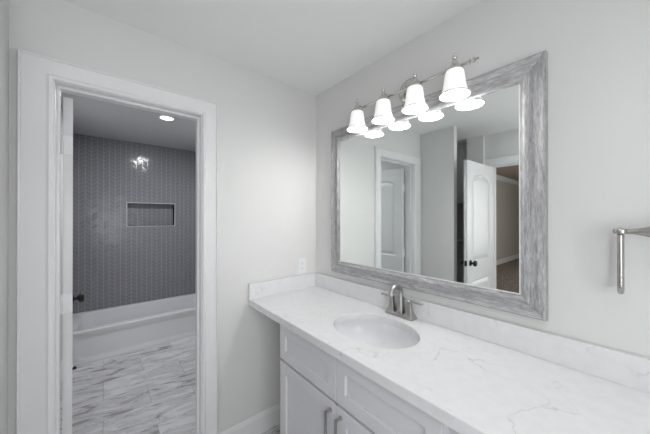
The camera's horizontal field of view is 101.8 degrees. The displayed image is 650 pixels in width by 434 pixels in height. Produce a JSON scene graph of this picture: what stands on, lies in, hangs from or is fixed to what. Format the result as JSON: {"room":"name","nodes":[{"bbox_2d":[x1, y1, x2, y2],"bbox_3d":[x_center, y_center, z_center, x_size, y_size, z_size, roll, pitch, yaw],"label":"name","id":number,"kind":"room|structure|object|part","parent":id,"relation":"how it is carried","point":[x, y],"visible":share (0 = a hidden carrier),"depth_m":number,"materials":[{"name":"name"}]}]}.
{"room":"bathroom","nodes":[
{"label":"bathroom","id":0,"kind":"room"},
{"bbox_2d":[0,0,62,433],"bbox_3d":[-1.816,0.190,1.624,0.100,2.552,2.270,0,0,-40],"label":"wall","id":1,"kind":"structure","parent":0,"point":[4,4],"depth_m":1.04,"materials":[{"name":"paint"}]},
{"bbox_2d":[60,362,61,387],"bbox_3d":[-2.137,1.399,2.095,0.014,0.136,1.130,0,0,-40],"label":"baseboard","id":2,"kind":"structure","parent":1,"relation":"attached to","point":[61,362],"depth_m":2.31,"materials":[{"name":"paint"}]},
{"bbox_2d":[61,92,195,150],"bbox_3d":[-1.587,-1.033,2.619,1.522,0.100,2.480,0,0,-40],"label":"ceiling","id":3,"kind":"structure","parent":0,"point":[91,117],"depth_m":2.80,"materials":[{"name":"paint"}]},
{"bbox_2d":[158,115,174,120],"bbox_3d":[-1.569,-0.979,2.615,0.148,0.008,0.148,0,0,-40],"label":"recessed light","id":4,"kind":"object","parent":3,"relation":"in","point":[163,117],"visible":1,"depth_m":2.60,"materials":[{"name":"white plastic"}]},
{"bbox_2d":[72,133,195,313],"bbox_3d":[-2.417,0.196,3.612,1.722,2.552,0.126,0,0,-40],"label":"wall","id":5,"kind":"structure","parent":0,"point":[134,204],"depth_m":3.45,"materials":[{"name":"grey tile"}]},
{"bbox_2d":[8,0,315,433],"bbox_3d":[-1.077,0.189,1.349,2.520,2.552,0.120,0,0,-40],"label":"wall","id":6,"kind":"structure","parent":0,"point":[267,126],"depth_m":1.69,"materials":[{"name":"paint"}]},
{"bbox_2d":[60,97,84,433],"bbox_3d":[-1.461,0.436,1.499,0.155,2.035,0.618,0,0,-44],"label":"door","id":7,"kind":"structure","parent":6,"relation":"in","point":[67,298],"depth_m":1.28,"materials":[{"name":"paint"}]},
{"bbox_3d":[-1.591,0.521,1.701,0.060,0.062,0.062,0,0,-44],"label":"knob","id":8,"kind":"part","parent":7,"relation":"part of","materials":[{"name":"black metal"}]},
{"bbox_2d":[16,49,217,433],"bbox_3d":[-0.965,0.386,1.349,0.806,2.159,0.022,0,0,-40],"label":"trim","id":9,"kind":"structure","parent":6,"relation":"attached to","point":[37,74],"depth_m":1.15,"materials":[{"name":"paint"}]},
{"bbox_2d":[219,403,279,433],"bbox_3d":[-0.361,1.399,1.854,0.769,0.136,0.014,0,0,-40],"label":"baseboard","id":10,"kind":"structure","parent":6,"relation":"attached to","point":[263,421],"depth_m":1.78,"materials":[{"name":"paint"}]},
{"bbox_2d":[248,272,316,299],"bbox_3d":[-0.282,0.491,1.916,0.567,0.102,0.020,0,0,-40],"label":"backsplash","id":11,"kind":"structure","parent":6,"relation":"attached to","point":[281,285],"depth_m":1.88,"materials":[{"name":"white stone"}]},
{"bbox_2d":[298,257,305,273],"bbox_3d":[-0.175,0.372,2.015,0.074,0.122,0.008,0,0,-40],"label":"wall outlet","id":12,"kind":"object","parent":6,"relation":"attached to","point":[301,261],"visible":1,"depth_m":2.01,"materials":[{"name":"white plastic"}]},
{"bbox_2d":[60,336,279,433],"bbox_3d":[-0.946,1.516,1.376,2.280,0.100,5.200,0,0,-40],"label":"floor","id":13,"kind":"structure","parent":0,"point":[151,390],"depth_m":2.19,"materials":[{"name":"tile"}]},
{"bbox_2d":[72,293,195,367],"bbox_3d":[-2.149,1.302,3.287,1.514,0.338,0.716,0,0,-40],"label":"bathtub","id":14,"kind":"object","parent":13,"relation":"on","point":[101,334],"visible":0.71,"depth_m":3.01,"materials":[{"name":"ceramic"}]},
{"bbox_2d":[280,324,459,433],"bbox_3d":[0.242,1.022,1.275,0.577,0.886,0.934,0,0,-40],"label":"vanity cabinet","id":15,"kind":"object","parent":13,"relation":"on","point":[320,393],"visible":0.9,"depth_m":1.13,"materials":[{"name":"paint"}]},
{"bbox_3d":[-0.096,0.687,1.300,0.019,0.192,0.460,0,0,-40],"label":"drawer","id":16,"kind":"part","parent":15,"relation":"part of","materials":[{"name":"paint"}]},
{"bbox_3d":[-0.096,1.075,1.299,0.019,0.556,0.460,0,0,-40],"label":"door","id":17,"kind":"part","parent":15,"relation":"part of","materials":[{"name":"paint"}]},
{"bbox_3d":[0.012,0.890,1.129,0.035,0.135,0.017,0,0,-40],"label":"handle","id":18,"kind":"part","parent":15,"relation":"part of","materials":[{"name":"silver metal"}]},
{"bbox_3d":[0.053,0.890,1.080,0.035,0.135,0.017,0,0,-40],"label":"handle","id":19,"kind":"part","parent":15,"relation":"part of","materials":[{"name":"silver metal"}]},
{"bbox_3d":[0.200,1.074,0.945,0.019,0.556,0.456,0,0,-40],"label":"door","id":20,"kind":"part","parent":15,"relation":"part of","materials":[{"name":"paint"}]},
{"bbox_3d":[0.200,0.686,0.946,0.019,0.192,0.456,0,0,-40],"label":"drawer","id":21,"kind":"part","parent":15,"relation":"part of","materials":[{"name":"paint"}]},
{"bbox_2d":[248,286,649,433],"bbox_3d":[0.495,0.559,0.984,0.567,0.039,2.448,0,0,-40],"label":"countertop","id":22,"kind":"structure","parent":15,"relation":"on","point":[469,384],"depth_m":0.89,"materials":[{"name":"white stone"}]},
{"bbox_2d":[335,320,417,348],"bbox_3d":[0.238,0.655,1.285,0.413,0.150,0.533,0,0,-40],"label":"sink","id":23,"kind":"object","parent":22,"relation":"in","point":[367,332],"visible":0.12,"depth_m":1.45,"materials":[{"name":"ceramic"}]},
{"bbox_2d":[381,284,422,320],"bbox_3d":[0.388,0.452,1.425,0.134,0.177,0.260,0,0,-40],"label":"faucet","id":24,"kind":"object","parent":22,"relation":"on","point":[409,315],"visible":1,"depth_m":1.43,"materials":[{"name":"grey metal"}]},
{"bbox_3d":[0.359,0.451,1.516,0.025,0.019,0.084,0,0,-40],"label":"lever","id":25,"kind":"part","parent":24,"relation":"part of","materials":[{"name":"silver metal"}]},
{"bbox_3d":[0.379,0.491,1.491,0.048,0.067,0.050,0,0,-40],"label":"handle","id":26,"kind":"part","parent":24,"relation":"part of","materials":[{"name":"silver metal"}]},
{"bbox_3d":[0.384,0.444,1.422,0.123,0.162,0.042,0,0,-40],"label":"spout","id":27,"kind":"part","parent":24,"relation":"part of","materials":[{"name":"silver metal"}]},
{"bbox_3d":[0.415,0.532,1.448,0.060,0.018,0.172,0,0,-40],"label":"plate","id":28,"kind":"part","parent":24,"relation":"part of","materials":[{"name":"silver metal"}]},
{"bbox_3d":[0.451,0.491,1.405,0.048,0.067,0.050,0,0,-40],"label":"handle","id":29,"kind":"part","parent":24,"relation":"part of","materials":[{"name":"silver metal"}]},
{"bbox_3d":[0.471,0.451,1.381,0.025,0.019,0.084,0,0,-40],"label":"lever","id":30,"kind":"part","parent":24,"relation":"part of","materials":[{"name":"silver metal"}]},
{"bbox_2d":[63,0,479,94],"bbox_3d":[-0.206,-1.028,0.307,2.520,0.100,2.600,0,0,-40],"label":"ceiling","id":31,"kind":"structure","parent":0,"point":[310,46],"depth_m":1.36,"materials":[{"name":"paint"}]},
{"bbox_2d":[316,0,649,357],"bbox_3d":[0.770,0.195,1.195,0.120,2.540,2.720,0,0,-40],"label":"wall","id":32,"kind":"structure","parent":0,"point":[598,51],"depth_m":0.95,"materials":[{"name":"paint"}]},
{"bbox_2d":[347,53,478,132],"bbox_3d":[0.398,-0.651,1.416,0.170,0.228,0.776,0,0,-40],"label":"vanity light","id":33,"kind":"object","parent":32,"relation":"attached to","point":[411,93],"visible":1,"depth_m":1.31,"materials":[{"name":"white glass"}]},
{"bbox_3d":[0.199,-0.597,1.625,0.126,0.114,0.126,0,0,-40],"label":"lamp shade","id":34,"kind":"part","parent":33,"relation":"part of","materials":[{"name":"white glass"}]},
{"bbox_3d":[0.325,-0.598,1.474,0.126,0.114,0.126,0,0,-40],"label":"lamp shade","id":35,"kind":"part","parent":33,"relation":"part of","materials":[{"name":"white glass"}]},
{"bbox_3d":[0.447,-0.699,1.443,0.060,0.132,0.132,0,0,-40],"label":"plate","id":36,"kind":"part","parent":33,"relation":"part of","materials":[{"name":"silver metal"}]},
{"bbox_3d":[0.450,-0.598,1.323,0.126,0.114,0.126,0,0,-40],"label":"lamp shade","id":37,"kind":"part","parent":33,"relation":"part of","materials":[{"name":"white glass"}]},
{"bbox_3d":[0.576,-0.598,1.172,0.126,0.114,0.126,0,0,-40],"label":"lamp shade","id":38,"kind":"part","parent":33,"relation":"part of","materials":[{"name":"white glass"}]},
{"bbox_2d":[331,50,547,320],"bbox_3d":[0.445,-0.116,1.461,0.037,1.017,1.220,0,0,-40],"label":"framed mirror","id":39,"kind":"object","parent":32,"relation":"attached to","point":[449,200],"visible":0.94,"depth_m":1.23,"materials":[{"name":"grey wood"}]},
{"bbox_3d":[0.082,-0.115,1.897,0.037,1.017,0.087,0,0,-40],"label":"frame rail","id":40,"kind":"part","parent":39,"relation":"part of","materials":[{"name":"grey wood"}]},
{"bbox_3d":[0.444,-0.111,1.457,0.006,0.849,1.059,0,0,-40],"label":"glass","id":41,"kind":"part","parent":39,"relation":"part of","materials":[{"name":"white"}]},
{"bbox_3d":[0.445,0.351,1.460,0.037,0.083,1.220,0,0,-40],"label":"frame rail","id":42,"kind":"part","parent":39,"relation":"part of","materials":[{"name":"grey wood"}]},
{"bbox_3d":[0.445,-0.578,1.463,0.037,0.093,1.220,0,0,-40],"label":"frame rail","id":43,"kind":"part","parent":39,"relation":"part of","materials":[{"name":"grey wood"}]},
{"bbox_3d":[0.809,-0.117,1.024,0.037,1.017,0.082,0,0,-40],"label":"frame rail","id":44,"kind":"part","parent":39,"relation":"part of","materials":[{"name":"grey wood"}]},
{"bbox_2d":[316,273,649,393],"bbox_3d":[0.712,0.489,1.151,0.020,0.102,2.428,0,0,-40],"label":"backsplash","id":45,"kind":"structure","parent":32,"relation":"attached to","point":[630,370],"depth_m":1.04,"materials":[{"name":"white stone"}]},
{"bbox_2d":[612,227,649,293],"bbox_3d":[0.990,0.128,0.757,0.102,0.226,0.222,0,0,-40],"label":"towel ring","id":46,"kind":"object","parent":32,"relation":"attached to","point":[620,232],"visible":1,"depth_m":0.80,"materials":[{"name":"silver metal"}]},
{"bbox_3d":[0.957,0.044,0.748,0.041,0.041,0.193,0,0,-40],"label":"arm","id":47,"kind":"part","parent":46,"relation":"part of","materials":[{"name":"silver metal"}]}
]}

